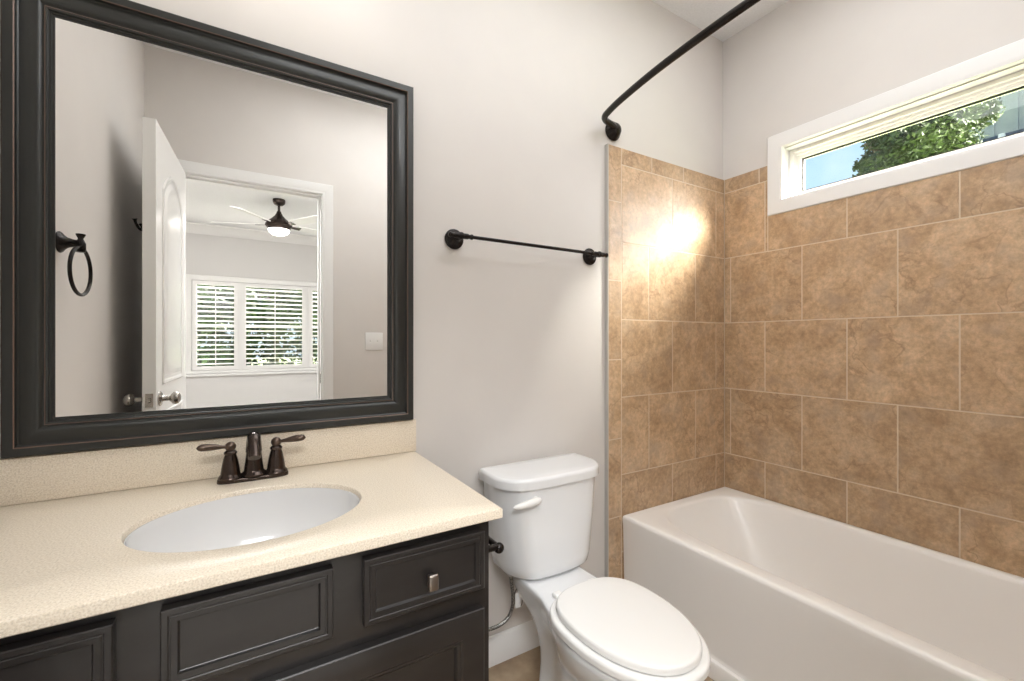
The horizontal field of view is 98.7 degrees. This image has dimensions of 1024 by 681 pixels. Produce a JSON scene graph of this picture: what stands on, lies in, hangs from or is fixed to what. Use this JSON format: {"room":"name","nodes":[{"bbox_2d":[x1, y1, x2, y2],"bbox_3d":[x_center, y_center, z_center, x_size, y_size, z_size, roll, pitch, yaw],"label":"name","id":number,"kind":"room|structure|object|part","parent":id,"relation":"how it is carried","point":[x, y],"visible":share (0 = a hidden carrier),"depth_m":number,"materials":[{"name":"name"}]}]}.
{"room":"bathroom","nodes":[
{"label":"bathroom","id":0,"kind":"room"},
{"bbox_2d":[0,0,722,636],"bbox_3d":[-0.028,-0.198,1.690,2.818,2.735,0.120,0,0,-31],"label":"wall","id":1,"kind":"structure","parent":0,"point":[511,97],"depth_m":1.63,"materials":[{"name":"beige paint"}]},
{"bbox_2d":[1,0,412,458],"bbox_3d":[-0.711,-0.279,1.187,0.910,1.066,0.032,0,0,-31],"label":"wall mirror","id":2,"kind":"object","parent":1,"relation":"attached to","point":[207,230],"visible":0.98,"depth_m":1.12,"materials":[{"name":"clear mirror"}]},
{"bbox_2d":[0,419,415,506],"bbox_3d":[-0.712,0.307,1.192,0.929,0.102,0.020,0,0,-31],"label":"backsplash","id":3,"kind":"structure","parent":1,"relation":"attached to","point":[28,479],"depth_m":1.09,"materials":[{"name":"beige stone"}]},
{"bbox_2d":[489,619,539,667],"bbox_3d":[0.035,1.119,1.650,0.848,0.102,0.013,0,0,-31],"label":"baseboard","id":4,"kind":"structure","parent":1,"relation":"attached to","point":[505,645],"depth_m":1.62,"materials":[{"name":"white paint"}]},
{"bbox_2d":[445,229,607,264],"bbox_3d":[0.079,-0.348,1.641,0.699,0.070,0.074,0,0,-31],"label":"towel bar","id":5,"kind":"object","parent":1,"relation":"attached to","point":[454,238],"visible":1,"depth_m":1.55,"materials":[{"name":"black metal"}]},
{"bbox_3d":[-0.181,-0.348,1.483,0.090,0.070,0.074,0,0,-31],"label":"post","id":6,"kind":"part","parent":5,"relation":"part of","materials":[{"name":"black metal"}]},
{"bbox_3d":[0.339,-0.348,1.798,0.090,0.070,0.074,0,0,-31],"label":"post","id":7,"kind":"part","parent":5,"relation":"part of","materials":[{"name":"black metal"}]},
{"bbox_2d":[605,143,723,578],"bbox_3d":[0.747,0.169,2.078,0.813,2.003,0.020,0,0,-31],"label":"wall tile","id":8,"kind":"object","parent":1,"relation":"attached to","point":[664,221],"depth_m":2.02,"materials":[{"name":"tile"}]},
{"bbox_2d":[601,0,760,140],"bbox_3d":[0.778,-0.901,1.161,0.254,0.084,1.619,0,0,-31],"label":"shower rod","id":9,"kind":"object","parent":1,"relation":"attached to","point":[612,129],"visible":1,"depth_m":1.41,"materials":[{"name":"black metal"}]},
{"bbox_2d":[489,646,713,680],"bbox_3d":[0.391,1.220,0.997,2.818,0.100,1.740,0,0,-31],"label":"floor","id":10,"kind":"structure","parent":0,"point":[525,666],"depth_m":1.56,"materials":[{"name":"beige tile"}]},
{"bbox_2d":[0,521,488,680],"bbox_3d":[-0.571,0.775,0.941,0.906,0.789,0.591,0,0,-31],"label":"vanity cabinet","id":11,"kind":"object","parent":10,"relation":"on","point":[417,609],"visible":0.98,"depth_m":0.76,"materials":[{"name":"brown paint"}]},
{"bbox_3d":[-0.688,0.463,0.558,0.276,0.121,0.019,0,0,-31],"label":"drawer","id":12,"kind":"part","parent":11,"relation":"part of","materials":[{"name":"brown paint"}]},
{"bbox_3d":[-0.422,0.462,0.720,0.240,0.122,0.019,0,0,-31],"label":"false drawer","id":13,"kind":"part","parent":11,"relation":"part of","materials":[{"name":"brown paint"}]},
{"bbox_2d":[0,451,502,638],"bbox_3d":[-0.567,0.369,0.950,0.926,0.022,0.583,0,0,-31],"label":"countertop","id":14,"kind":"structure","parent":11,"relation":"on","point":[63,560],"depth_m":0.81,"materials":[{"name":"beige stone"}]},
{"bbox_2d":[123,488,359,552],"bbox_3d":[-0.538,0.450,0.924,0.460,0.164,0.362,0,0,-31],"label":"sink","id":15,"kind":"object","parent":14,"relation":"in","point":[245,519],"visible":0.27,"depth_m":1.04,"materials":[{"name":"white ceramic"}]},
{"bbox_2d":[196,431,305,484],"bbox_3d":[-0.651,0.294,1.111,0.241,0.127,0.127,0,0,-31],"label":"faucet","id":16,"kind":"object","parent":14,"relation":"on","point":[254,470],"visible":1,"depth_m":1.11,"materials":[{"name":"brown metal"}]},
{"bbox_3d":[-0.734,0.267,1.092,0.025,0.028,0.085,0,0,44],"label":"lever","id":17,"kind":"part","parent":16,"relation":"part of","materials":[{"name":"brown metal"}]},
{"bbox_3d":[-0.713,0.310,1.114,0.054,0.077,0.054,0,0,-31],"label":"handle","id":18,"kind":"part","parent":16,"relation":"part of","materials":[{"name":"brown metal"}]},
{"bbox_3d":[-0.669,0.353,1.140,0.160,0.010,0.042,0,0,-31],"label":"plate","id":19,"kind":"part","parent":16,"relation":"part of","materials":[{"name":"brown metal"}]},
{"bbox_3d":[-0.669,0.314,1.140,0.058,0.066,0.058,0,0,-31],"label":"spout","id":20,"kind":"part","parent":16,"relation":"part of","materials":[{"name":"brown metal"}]},
{"bbox_3d":[-0.650,0.262,1.108,0.037,0.062,0.120,0,0,-31],"label":"spout","id":21,"kind":"part","parent":16,"relation":"part of","materials":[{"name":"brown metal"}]},
{"bbox_3d":[-0.625,0.310,1.167,0.054,0.077,0.054,0,0,-31],"label":"handle","id":22,"kind":"part","parent":16,"relation":"part of","materials":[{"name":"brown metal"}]},
{"bbox_3d":[-0.597,0.267,1.175,0.085,0.028,0.025,0,0,-16],"label":"lever","id":23,"kind":"part","parent":16,"relation":"part of","materials":[{"name":"brown metal"}]},
{"bbox_3d":[-0.244,0.804,0.826,0.426,0.481,0.020,0,0,-31],"label":"door","id":24,"kind":"part","parent":11,"relation":"part of","materials":[{"name":"brown paint"}]},
{"bbox_3d":[-0.168,0.463,0.873,0.247,0.121,0.019,0,0,-31],"label":"drawer","id":25,"kind":"part","parent":11,"relation":"part of","materials":[{"name":"brown paint"}]},
{"bbox_3d":[-0.157,0.470,0.861,0.021,0.032,0.026,0,0,-31],"label":"knob","id":26,"kind":"part","parent":11,"relation":"part of","materials":[{"name":"grey metal"}]},
{"bbox_2d":[489,536,503,553],"bbox_3d":[-0.088,0.486,1.089,0.072,0.044,0.189,0,0,-31],"label":"toilet paper holder","id":27,"kind":"object","parent":11,"relation":"attached to","point":[498,547],"visible":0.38,"depth_m":1.03,"materials":[{"name":"black metal"}]},
{"bbox_3d":[-0.051,0.486,1.027,0.072,0.044,0.044,0,0,-31],"label":"post","id":28,"kind":"part","parent":27,"relation":"part of","materials":[{"name":"black metal"}]},
{"bbox_2d":[479,453,710,680],"bbox_3d":[0.256,0.808,1.343,0.434,0.724,0.744,0,0,-31],"label":"toilet","id":29,"kind":"object","parent":10,"relation":"on","point":[589,627],"visible":1,"depth_m":1.38,"materials":[{"name":"white ceramic"}]},
{"bbox_2d":[489,574,522,631],"bbox_3d":[-0.106,0.879,1.492,0.293,0.178,0.090,0,0,-16],"label":"water supply line","id":30,"kind":"object","parent":29,"relation":"attached to","point":[515,597],"visible":0.47,"depth_m":1.51,"materials":[{"name":"metal"}]},
{"bbox_3d":[0.049,0.519,1.404,0.099,0.029,0.036,0,0,-31],"label":"flush lever","id":31,"kind":"part","parent":29,"relation":"part of","materials":[{"name":"white plastic"}]},
{"bbox_3d":[0.121,0.636,1.566,0.412,0.307,0.199,0,0,-31],"label":"tank","id":32,"kind":"part","parent":29,"relation":"part of","materials":[{"name":"white ceramic"}]},
{"bbox_3d":[0.120,0.464,1.568,0.434,0.036,0.217,0,0,-31],"label":"tank lid","id":33,"kind":"part","parent":29,"relation":"part of","materials":[{"name":"white ceramic"}]},
{"bbox_3d":[0.246,0.982,1.325,0.352,0.376,0.688,0,0,-31],"label":"bowl","id":34,"kind":"part","parent":29,"relation":"part of","materials":[{"name":"white ceramic"}]},
{"bbox_3d":[0.316,0.761,1.202,0.312,0.021,0.403,0,0,-31],"label":"lid","id":35,"kind":"part","parent":29,"relation":"part of","materials":[{"name":"white plastic"}]},
{"bbox_3d":[0.318,0.784,1.199,0.350,0.019,0.434,0,0,-31],"label":"seat","id":36,"kind":"part","parent":29,"relation":"part of","materials":[{"name":"white plastic"}]},
{"bbox_2d":[622,487,1023,680],"bbox_3d":[1.191,0.961,1.411,0.743,0.418,1.579,0,0,-31],"label":"bathtub","id":37,"kind":"object","parent":10,"relation":"on","point":[773,591],"visible":0.89,"depth_m":1.52,"materials":[{"name":"white ceramic"}]},
{"bbox_2d":[651,0,788,41],"bbox_3d":[0.407,-1.625,0.971,2.818,0.120,1.800,0,0,-31],"label":"ceiling","id":38,"kind":"structure","parent":0,"point":[700,13],"depth_m":2.09,"materials":[{"name":"white paint"}]},
{"bbox_2d":[723,0,1023,179],"bbox_3d":[1.576,-0.198,1.644,0.120,2.735,1.620,0,0,-31],"label":"wall","id":39,"kind":"structure","parent":0,"point":[801,62],"depth_m":1.87,"materials":[{"name":"beige paint"}]},
{"bbox_2d":[724,156,1023,577],"bbox_3d":[1.517,0.169,1.609,0.018,2.001,1.580,0,0,-31],"label":"wall tile","id":40,"kind":"object","parent":39,"relation":"attached to","point":[874,340],"depth_m":1.70,"materials":[{"name":"tile"}]},
{"bbox_2d":[767,39,1023,215],"bbox_3d":[1.556,-0.776,1.632,0.118,0.372,1.138,0,0,-31],"label":"window","id":41,"kind":"structure","parent":39,"relation":"in","point":[786,191],"depth_m":1.69,"materials":[{"name":"white paint"}]},
{"bbox_3d":[1.582,-0.767,1.649,0.055,0.243,1.004,0,0,-31],"label":"frame","id":42,"kind":"part","parent":41,"relation":"part of","materials":[{"name":"white plastic"}]},
{"label":"outside","id":43,"kind":"structure","parent":0,"visible":0},
{"bbox_3d":[2.708,1.620,0.354,85.000,0.100,85.000,0,0,-31],"label":"ground","id":44,"kind":"structure","parent":43,"visible":0},
{"bbox_2d":[852,97,1005,176],"bbox_3d":[4.639,-0.621,5.057,1.260,4.393,1.368,0,0,12],"label":"tree","id":45,"kind":"object","parent":44,"relation":"on","point":[950,131],"visible":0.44,"depth_m":4.63,"materials":[{"name":"green plant"}]},
{"bbox_2d":[969,89,1023,143],"bbox_3d":[11.454,-3.380,6.761,8.400,9.900,6.500,0,0,-31],"label":"house","id":46,"kind":"structure","parent":44,"relation":"on","point":[1011,121],"depth_m":7.41,"materials":[{"name":"grey"}]}
]}

